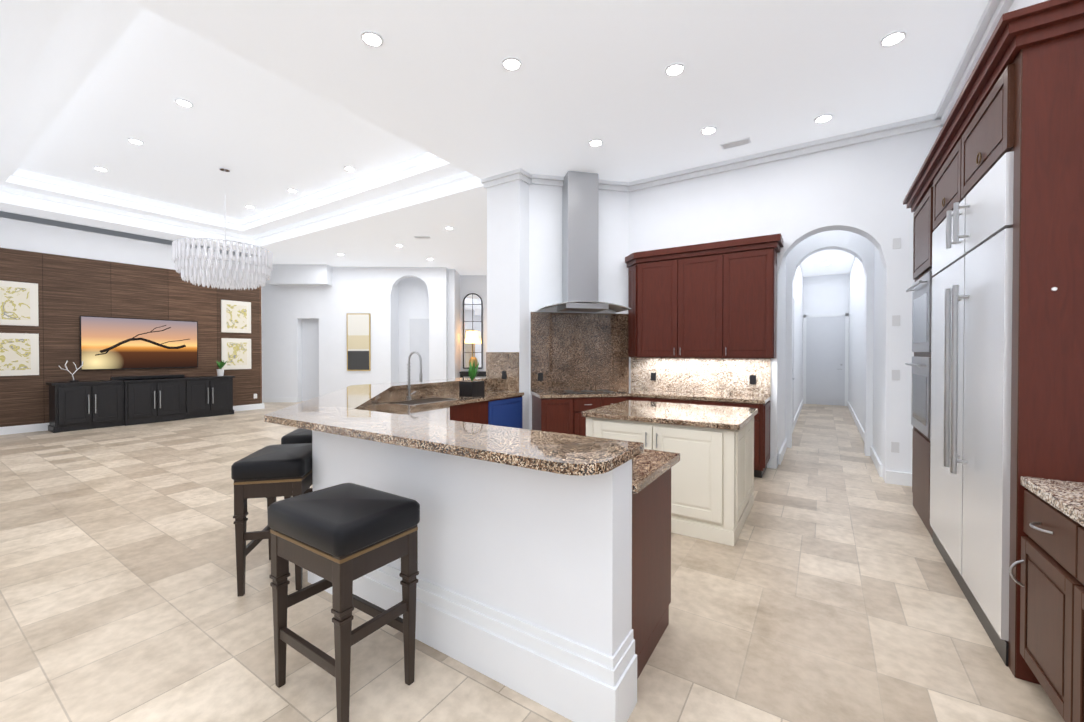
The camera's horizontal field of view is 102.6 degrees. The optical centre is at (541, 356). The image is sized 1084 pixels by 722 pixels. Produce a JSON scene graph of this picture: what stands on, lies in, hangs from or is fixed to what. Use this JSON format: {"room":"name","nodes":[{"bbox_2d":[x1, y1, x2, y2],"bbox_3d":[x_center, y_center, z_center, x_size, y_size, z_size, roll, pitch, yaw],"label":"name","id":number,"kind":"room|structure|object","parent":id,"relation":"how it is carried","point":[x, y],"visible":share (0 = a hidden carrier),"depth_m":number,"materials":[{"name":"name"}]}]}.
{"room":"kitchen","nodes":[
{"label":"kitchen","id":0,"kind":"room"},
{"bbox_2d":[0,211,261,324],"bbox_3d":[-8.878,-0.607,8.982,0.300,3.950,5.550,0,1,33],"label":"wall","id":1,"kind":"structure","parent":0,"point":[18,234],"depth_m":8.51,"materials":[{"name":"white paint"}]},
{"bbox_2d":[0,211,256,256],"bbox_3d":[-8.748,-2.527,8.998,0.120,0.110,5.350,0,1,33],"label":"crown molding","id":2,"kind":"structure","parent":1,"relation":"attached to","point":[109,232],"depth_m":8.55,"materials":[{"name":"white paint"}]},
{"bbox_2d":[0,248,261,426],"bbox_3d":[-8.691,-0.352,8.969,0.030,3.160,5.325,0,1,33],"label":"wall panel","id":3,"kind":"object","parent":1,"relation":"attached to","point":[71,290],"visible":0.44,"depth_m":8.67,"materials":[{"name":"brown wood"}]},
{"bbox_2d":[0,280,38,325],"bbox_3d":[-9.449,-0.949,7.729,0.034,0.780,0.630,0,1,33],"label":"framed artwork","id":4,"kind":"object","parent":3,"relation":"attached to","point":[18,303],"visible":0.98,"depth_m":7.79,"materials":[{"name":"white paper"}]},
{"bbox_2d":[0,333,38,375],"bbox_3d":[-9.449,-0.039,7.738,0.034,0.760,0.630,0,1,33],"label":"framed artwork","id":5,"kind":"object","parent":3,"relation":"attached to","point":[19,354],"visible":1,"depth_m":7.80,"materials":[{"name":"white paper"}]},
{"bbox_2d":[79,316,197,369],"bbox_3d":[-8.458,-0.274,9.227,0.074,1.060,1.890,0,1,33],"label":"tv","id":6,"kind":"object","parent":3,"relation":"attached to","point":[108,343],"visible":1,"depth_m":9.12,"materials":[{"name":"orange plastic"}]},
{"bbox_2d":[221,300,250,332],"bbox_3d":[-7.529,-0.979,10.697,0.034,0.780,0.640,0,1,33],"label":"framed artwork","id":7,"kind":"object","parent":3,"relation":"attached to","point":[235,316],"visible":0.98,"depth_m":10.66,"materials":[{"name":"white paper"}]},
{"bbox_2d":[221,338,250,369],"bbox_3d":[-7.529,-0.069,10.706,0.034,0.760,0.640,0,1,33],"label":"framed artwork","id":8,"kind":"object","parent":3,"relation":"attached to","point":[235,353],"visible":0.98,"depth_m":10.69,"materials":[{"name":"white paper"}]},
{"bbox_2d":[0,403,264,434],"bbox_3d":[-8.798,1.297,9.087,0.340,0.140,5.380,0,1,33],"label":"baseboard","id":9,"kind":"structure","parent":1,"relation":"attached to","point":[23,428],"depth_m":7.98,"materials":[{"name":"white wood"}]},
{"bbox_2d":[262,264,486,401],"bbox_3d":[-4.594,-0.651,13.447,8.934,3.950,7.710,0,1,33],"label":"wall","id":10,"kind":"structure","parent":0,"point":[306,308],"depth_m":12.69,"materials":[{"name":"white paint"}]},
{"bbox_2d":[347,313,370,370],"bbox_3d":[-5.350,-0.424,12.661,0.680,1.670,0.038,0,1,-1],"label":"art","id":11,"kind":"object","parent":10,"relation":"attached to","point":[358,341],"visible":0.94,"depth_m":12.64,"materials":[{"name":"beige paint"}]},
{"bbox_2d":[463,293,482,368],"bbox_3d":[-2.237,-0.832,14.008,0.635,2.434,0.040,0,1,-1],"label":"arched window","id":12,"kind":"structure","parent":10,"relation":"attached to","point":[472,312],"depth_m":14.01,"materials":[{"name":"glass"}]},
{"bbox_2d":[0,0,988,276],"bbox_3d":[-3.061,-2.713,9.576,22.000,0.950,21.000,0,1,33],"label":"ceiling","id":13,"kind":"structure","parent":0,"point":[428,116],"depth_m":4.53,"materials":[{"name":"white paint"}]},
{"bbox_2d":[94,167,107,170],"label":"recessed light","id":14,"kind":"object","parent":13,"relation":"in","point":[97,168],"depth_m":7.07,"materials":[{"name":"white"}]},
{"bbox_2d":[127,138,143,144],"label":"recessed light","id":15,"kind":"object","parent":13,"relation":"in","point":[135,141],"depth_m":6.13,"materials":[{"name":"white"}]},
{"bbox_2d":[175,98,192,106],"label":"recessed light","id":16,"kind":"object","parent":13,"relation":"in","point":[182,102],"depth_m":5.18,"materials":[{"name":"white"}]},
{"bbox_2d":[172,167,272,289],"bbox_3d":[-5.162,-2.087,7.071,1.318,1.949,1.321,0,1,33],"label":"chandelier","id":17,"kind":"object","parent":13,"relation":"hanging from","point":[195,269],"visible":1,"depth_m":6.70,"materials":[{"name":"clear glass"}]},
{"bbox_2d":[344,166,354,170],"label":"recessed light","id":18,"kind":"object","parent":13,"relation":"in","point":[348,168],"depth_m":7.03,"materials":[{"name":"white"}]},
{"bbox_2d":[361,31,383,46],"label":"recessed light","id":19,"kind":"object","parent":13,"relation":"in","point":[371,38],"depth_m":3.44,"materials":[{"name":"white"}]},
{"bbox_2d":[414,236,430,238],"bbox_3d":[-2.587,-2.578,9.390,0.323,0.014,0.146,0,1,0],"label":"ceiling vent","id":20,"kind":"object","parent":13,"relation":"in","point":[417,237],"depth_m":9.36,"materials":[{"name":"white metal"}]},
{"bbox_2d":[502,57,521,70],"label":"recessed light","id":21,"kind":"object","parent":13,"relation":"in","point":[509,63],"depth_m":3.74,"materials":[{"name":"white"}]},
{"bbox_2d":[589,139,602,146],"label":"recessed light","id":22,"kind":"object","parent":13,"relation":"in","point":[595,142],"depth_m":5.13,"materials":[{"name":"white"}]},
{"bbox_2d":[665,63,684,75],"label":"recessed light","id":23,"kind":"object","parent":13,"relation":"in","point":[675,69],"depth_m":3.80,"materials":[{"name":"white"}]},
{"bbox_2d":[701,126,716,134],"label":"recessed light","id":24,"kind":"object","parent":13,"relation":"in","point":[711,129],"depth_m":4.85,"materials":[{"name":"white"}]},
{"bbox_2d":[720,137,750,149],"bbox_3d":[2.309,-2.536,5.176,0.320,0.014,0.140,0,1,33],"label":"ceiling vent","id":25,"kind":"object","parent":13,"relation":"in","point":[745,141],"depth_m":5.15,"materials":[{"name":"white metal"}]},
{"bbox_2d":[814,114,832,122],"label":"recessed light","id":26,"kind":"object","parent":13,"relation":"in","point":[823,118],"depth_m":4.60,"materials":[{"name":"white"}]},
{"bbox_2d":[879,30,906,46],"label":"recessed light","id":27,"kind":"object","parent":13,"relation":"in","point":[893,38],"depth_m":3.43,"materials":[{"name":"white"}]},
{"bbox_2d":[481,168,531,428],"bbox_3d":[-0.430,-0.580,6.318,0.700,3.950,0.570,0,1,33],"label":"column","id":28,"kind":"structure","parent":0,"point":[508,261],"depth_m":6.09,"materials":[{"name":"white paint"}]},
{"bbox_2d":[0,401,1064,721],"bbox_3d":[-3.061,1.412,9.618,22.000,0.100,21.000,0,1,33],"label":"floor","id":29,"kind":"structure","parent":0,"point":[826,587],"depth_m":2.42,"materials":[{"name":"tile"}]},
{"bbox_2d":[46,375,234,432],"bbox_3d":[-8.195,0.917,9.134,0.599,0.900,2.900,0,1,33],"label":"media console","id":30,"kind":"object","parent":29,"relation":"on","point":[82,405],"visible":0.98,"depth_m":8.71,"materials":[{"name":"black wood"}]},
{"bbox_2d":[59,361,83,381],"bbox_3d":[-8.868,0.273,8.177,0.117,0.402,0.328,0,1,33],"label":"sculpture","id":31,"kind":"object","parent":30,"relation":"on","point":[73,380],"visible":1,"depth_m":8.18,"materials":[{"name":"white plastic"}]},
{"bbox_2d":[110,374,184,379],"bbox_3d":[-8.298,0.433,9.171,0.120,0.063,1.180,0,1,33],"label":"soundbar","id":32,"kind":"object","parent":30,"relation":"on","point":[146,377],"visible":0.98,"depth_m":9.09,"materials":[{"name":"black plastic"}]},
{"bbox_2d":[216,361,226,375],"bbox_3d":[-7.516,0.260,10.192,0.362,0.388,0.209,0,1,33],"label":"potted plant","id":33,"kind":"object","parent":30,"relation":"on","point":[220,371],"visible":0.94,"depth_m":10.14,"materials":[{"name":"white"}]},
{"bbox_2d":[231,443,312,596],"bbox_3d":[-1.700,1.020,2.862,0.400,0.817,0.550,0,1,-12],"label":"bar stool","id":34,"kind":"object","parent":29,"relation":"on","point":[270,473],"visible":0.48,"depth_m":2.61,"materials":[{"name":"black leather"}]},
{"bbox_2d":[281,428,312,498],"bbox_3d":[-1.897,1.012,3.680,0.400,0.817,0.550,0,1,-12],"label":"bar stool","id":35,"kind":"object","parent":29,"relation":"on","point":[299,436],"visible":0.04,"depth_m":3.41,"materials":[{"name":"brown wood"}]},
{"bbox_2d":[267,483,419,721],"bbox_3d":[-0.865,1.030,1.905,0.550,0.818,0.400,0,1,33],"label":"bar stool","id":36,"kind":"object","parent":29,"relation":"on","point":[339,538],"visible":1,"depth_m":1.79,"materials":[{"name":"black leather"}]},
{"bbox_2d":[264,352,679,721],"bbox_3d":[-0.498,0.688,3.979,3.900,1.460,3.566,0,1,33],"label":"bar","id":37,"kind":"object","parent":29,"relation":"on","point":[543,577],"visible":0.94,"depth_m":1.95,"materials":[{"name":"paint"}]},
{"bbox_2d":[406,351,421,399],"bbox_3d":[-1.437,0.217,4.991,0.245,0.561,0.130,0,1,33],"label":"faucet","id":38,"kind":"object","parent":37,"relation":"on","point":[408,397],"visible":1,"depth_m":4.99,"materials":[{"name":"silver metal"}]},
{"bbox_2d":[459,362,484,397],"bbox_3d":[-0.872,0.265,5.404,0.220,0.455,0.222,0,1,33],"label":"planter","id":39,"kind":"object","parent":37,"relation":"on","point":[472,387],"visible":1,"depth_m":5.34,"materials":[{"name":"black plastic"}]},
{"bbox_2d":[459,371,485,377],"bbox_3d":[-2.082,0.895,13.767,1.000,0.850,0.400,0,1,-1],"label":"table","id":40,"kind":"object","parent":29,"relation":"on","point":[466,373],"visible":0.38,"depth_m":13.58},
{"bbox_2d":[465,331,479,365],"bbox_3d":[-2.212,-0.171,13.753,0.480,1.278,0.480,0,1,33],"label":"lamp","id":41,"kind":"object","parent":40,"relation":"on","point":[472,337],"visible":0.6,"depth_m":13.59,"materials":[{"name":"white fabric"}]},
{"bbox_2d":[539,397,578,434],"bbox_3d":[0.227,0.977,5.616,0.368,0.850,0.353,0,1,33],"label":"base cabinet","id":42,"kind":"object","parent":29,"relation":"on","point":[554,416],"depth_m":5.61,"materials":[{"name":"wood"}]},
{"bbox_2d":[531,389,770,412],"bbox_3d":[1.235,0.512,5.629,2.942,0.040,1.510,0,1,33],"label":"countertop","id":43,"kind":"structure","parent":42,"relation":"on","point":[748,400],"depth_m":5.61,"materials":[{"name":"brown stone"}]},
{"bbox_2d":[579,409,589,435],"bbox_3d":[0.622,1.066,5.701,0.316,0.670,0.302,0,1,33],"label":"base cabinet","id":44,"kind":"object","parent":29,"relation":"on","point":[582,420],"depth_m":5.67,"materials":[{"name":"wood"}]},
{"bbox_2d":[583,416,753,545],"bbox_3d":[1.205,0.978,4.027,1.262,0.880,1.137,0,1,33],"label":"kitchen island","id":45,"kind":"object","parent":29,"relation":"on","point":[712,484],"depth_m":3.42,"materials":[{"name":"beige paint"}]},
{"bbox_2d":[582,400,757,431],"bbox_3d":[1.213,0.518,4.046,1.320,0.040,1.160,0,1,33],"label":"island countertop","id":46,"kind":"structure","parent":45,"relation":"on","point":[713,416],"depth_m":3.82,"materials":[{"name":"beige stone"}]},
{"bbox_2d":[754,405,766,477],"bbox_3d":[2.311,0.968,5.454,0.821,0.870,0.644,0,1,33],"label":"base cabinet","id":47,"kind":"object","parent":29,"relation":"on","point":[760,419],"depth_m":4.98,"materials":[{"name":"wood"}]},
{"bbox_2d":[907,180,926,527],"bbox_3d":[3.432,-0.004,3.674,0.369,2.850,0.905,0,1,33],"label":"tall cabinet","id":48,"kind":"object","parent":29,"relation":"on","point":[918,288],"depth_m":3.77,"materials":[{"name":"brown wood"}]},
{"bbox_2d":[927,124,958,577],"bbox_3d":[2.927,0.004,2.893,0.369,2.850,0.955,0,1,33],"label":"tall cabinet","id":49,"kind":"object","parent":29,"relation":"on","point":[943,178],"depth_m":3.04,"materials":[{"name":"metal"}]},
{"bbox_2d":[955,16,1083,684],"bbox_3d":[2.472,0.011,2.190,0.369,2.850,0.820,0,1,33],"label":"tall cabinet","id":50,"kind":"object","parent":29,"relation":"on","point":[994,200],"depth_m":1.96,"materials":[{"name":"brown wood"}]},
{"bbox_2d":[1013,484,1064,708],"bbox_3d":[2.110,1.007,1.608,0.334,0.870,0.556,0,1,33],"label":"base cabinet","id":51,"kind":"object","parent":29,"relation":"on","point":[1051,561],"depth_m":1.75,"materials":[{"name":"brown wood"}]},
{"bbox_2d":[1021,476,1083,523],"bbox_3d":[1.729,0.558,1.011,0.332,0.040,1.964,0,1,33],"label":"countertop","id":52,"kind":"structure","parent":51,"relation":"on","point":[1069,495],"depth_m":1.71,"materials":[{"name":"beige stone"}]},
{"bbox_2d":[1057,508,1083,721],"bbox_3d":[1.731,1.013,1.021,0.334,0.870,1.082,0,1,33],"label":"base cabinet","id":53,"kind":"object","parent":29,"relation":"on","point":[1070,530],"depth_m":1.53,"materials":[{"name":"brown wood"}]},
{"bbox_2d":[529,184,628,429],"bbox_3d":[0.533,-0.581,6.431,2.112,3.950,0.220,0,1,-12],"label":"wall","id":54,"kind":"structure","parent":0,"point":[545,245],"depth_m":6.25,"materials":[{"name":"white paint"}]},
{"bbox_2d":[538,171,630,312],"bbox_3d":[0.566,-1.598,6.027,1.200,1.901,0.556,0,1,-12],"label":"range hood","id":55,"kind":"object","parent":54,"relation":"attached to","point":[580,195],"visible":0.98,"depth_m":6.00,"materials":[{"name":"silver metal"}]},
{"bbox_2d":[531,312,630,392],"bbox_3d":[0.566,-0.075,6.315,1.066,1.120,1.066,0,1,33],"label":"backsplash","id":56,"kind":"structure","parent":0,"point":[571,352],"depth_m":6.29,"materials":[{"name":"stone"}]},
{"bbox_2d":[779,256,786,450],"bbox_3d":[5.224,-0.608,9.122,0.210,3.950,8.200,0,1,33],"label":"wall","id":57,"kind":"structure","parent":0,"point":[783,276],"depth_m":6.20,"materials":[{"name":"white paint"}]},
{"bbox_2d":[777,438,786,464],"bbox_3d":[3.336,1.318,6.048,0.050,0.160,1.445,0,1,33],"label":"baseboard","id":58,"kind":"structure","parent":57,"relation":"attached to","point":[782,451],"depth_m":5.89,"materials":[{"name":"white paint"}]},
{"bbox_2d":[792,295,794,425],"bbox_3d":[4.504,0.130,7.773,0.068,2.500,1.040,0,1,33],"label":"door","id":59,"kind":"structure","parent":57,"relation":"in","point":[793,378],"depth_m":7.98,"materials":[{"name":"white metal"}]},
{"bbox_2d":[792,399,803,432],"bbox_3d":[5.645,1.292,9.596,0.025,0.140,6.580,0,1,33],"label":"baseboard","id":60,"kind":"structure","parent":57,"relation":"attached to","point":[801,404],"depth_m":9.40,"materials":[{"name":"white wood"}]},
{"bbox_2d":[629,126,942,480],"bbox_3d":[2.522,-0.575,5.838,4.660,3.950,0.250,0,1,33],"label":"wall","id":61,"kind":"structure","parent":0,"point":[861,189],"depth_m":5.14,"materials":[{"name":"white paint"}]},
{"bbox_2d":[623,257,642,356],"bbox_3d":[1.362,-0.677,6.224,0.279,1.375,0.354,0,1,33],"label":"upper cabinet","id":62,"kind":"object","parent":61,"relation":"attached to","point":[632,321],"depth_m":6.11,"materials":[{"name":"wood"}]},
{"bbox_2d":[643,245,730,360],"bbox_3d":[1.921,-0.673,5.862,1.184,1.375,0.354,0,1,33],"label":"upper cabinet","id":63,"kind":"object","parent":61,"relation":"attached to","point":[697,324],"depth_m":5.67,"materials":[{"name":"wood"}]},
{"bbox_2d":[531,114,934,191],"bbox_3d":[1.973,-2.491,5.357,4.440,0.110,1.120,0,1,33],"label":"crown molding","id":64,"kind":"structure","parent":61,"relation":"attached to","point":[926,122],"depth_m":5.40,"materials":[{"name":"white paint"}]},
{"bbox_2d":[731,241,778,360],"bbox_3d":[2.568,-0.669,5.444,0.636,1.375,0.354,0,1,33],"label":"upper cabinet","id":65,"kind":"object","parent":61,"relation":"attached to","point":[753,266],"depth_m":5.25,"materials":[{"name":"wood"}]},
{"bbox_2d":[767,455,777,468],"bbox_3d":[1.713,1.316,6.217,2.910,0.160,0.025,0,1,33],"label":"baseboard","id":66,"kind":"structure","parent":61,"relation":"attached to","point":[772,463],"depth_m":5.44,"materials":[{"name":"white wood"}]},
{"bbox_2d":[891,442,898,452],"bbox_3d":[3.910,1.002,4.803,0.070,0.115,0.006,0,1,33],"label":"electrical outlet plate","id":67,"kind":"object","parent":61,"relation":"attached to","point":[894,445],"depth_m":4.80,"materials":[{"name":"white plastic"}]},
{"bbox_2d":[892,315,899,325],"bbox_3d":[3.910,-0.397,4.789,0.070,0.115,0.006,0,1,33],"label":"electrical outlet plate","id":68,"kind":"object","parent":61,"relation":"attached to","point":[896,322],"depth_m":4.79,"materials":[{"name":"white plastic"}]},
{"bbox_2d":[892,370,899,379],"bbox_3d":[3.910,0.203,4.795,0.070,0.115,0.006,0,1,33],"label":"electrical outlet plate","id":69,"kind":"object","parent":61,"relation":"attached to","point":[895,373],"depth_m":4.79,"materials":[{"name":"white plastic"}]},
{"bbox_2d":[893,238,900,248],"bbox_3d":[3.910,-1.247,4.781,0.070,0.115,0.006,0,1,33],"label":"electrical outlet plate","id":70,"kind":"object","parent":61,"relation":"attached to","point":[896,241],"depth_m":4.78,"materials":[{"name":"white plastic"}]},
{"bbox_2d":[885,470,911,486],"bbox_3d":[4.034,1.341,4.715,0.480,0.140,0.025,0,1,33],"label":"baseboard","id":71,"kind":"structure","parent":61,"relation":"attached to","point":[898,478],"depth_m":4.77,"materials":[{"name":"white wood"}]},
{"bbox_2d":[787,230,870,455],"bbox_3d":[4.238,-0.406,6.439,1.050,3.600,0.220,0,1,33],"label":"wall","id":72,"kind":"structure","parent":0,"point":[856,293],"depth_m":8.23,"materials":[{"name":"white paint"}]},
{"bbox_2d":[803,313,848,405],"bbox_3d":[7.848,0.078,12.026,1.060,2.520,0.079,0,1,33],"label":"hall door","id":73,"kind":"structure","parent":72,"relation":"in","point":[825,356],"depth_m":12.03,"materials":[{"name":"white wood"}]},
{"bbox_2d":[871,242,883,464],"bbox_3d":[6.282,-0.601,8.438,0.210,3.950,8.200,0,1,33],"label":"wall","id":74,"kind":"structure","parent":0,"point":[877,269],"depth_m":5.65,"materials":[{"name":"white paint"}]},
{"bbox_2d":[847,401,863,440],"bbox_3d":[6.523,1.298,9.028,0.025,0.140,6.580,0,1,33],"label":"baseboard","id":75,"kind":"structure","parent":74,"relation":"attached to","point":[859,426],"depth_m":8.60,"materials":[{"name":"white wood"}]},
{"bbox_2d":[870,446,882,476],"bbox_3d":[4.291,1.332,5.576,0.025,0.140,1.200,0,1,33],"label":"baseboard","id":76,"kind":"structure","parent":74,"relation":"attached to","point":[879,467],"depth_m":5.40,"materials":[{"name":"white wood"}]},
{"bbox_2d":[1007,0,1047,12],"bbox_3d":[1.815,-0.523,0.639,0.200,3.950,9.250,0,1,33],"label":"wall","id":77,"kind":"structure","parent":0,"point":[1017,4],"depth_m":2.81,"materials":[{"name":"white paint"}]},
{"bbox_2d":[935,0,1013,127],"bbox_3d":[1.689,-2.444,0.701,0.100,0.110,9.250,0,1,33],"label":"crown molding","id":78,"kind":"structure","parent":77,"relation":"attached to","point":[994,11],"depth_m":3.53,"materials":[{"name":"white paint"}]}
]}

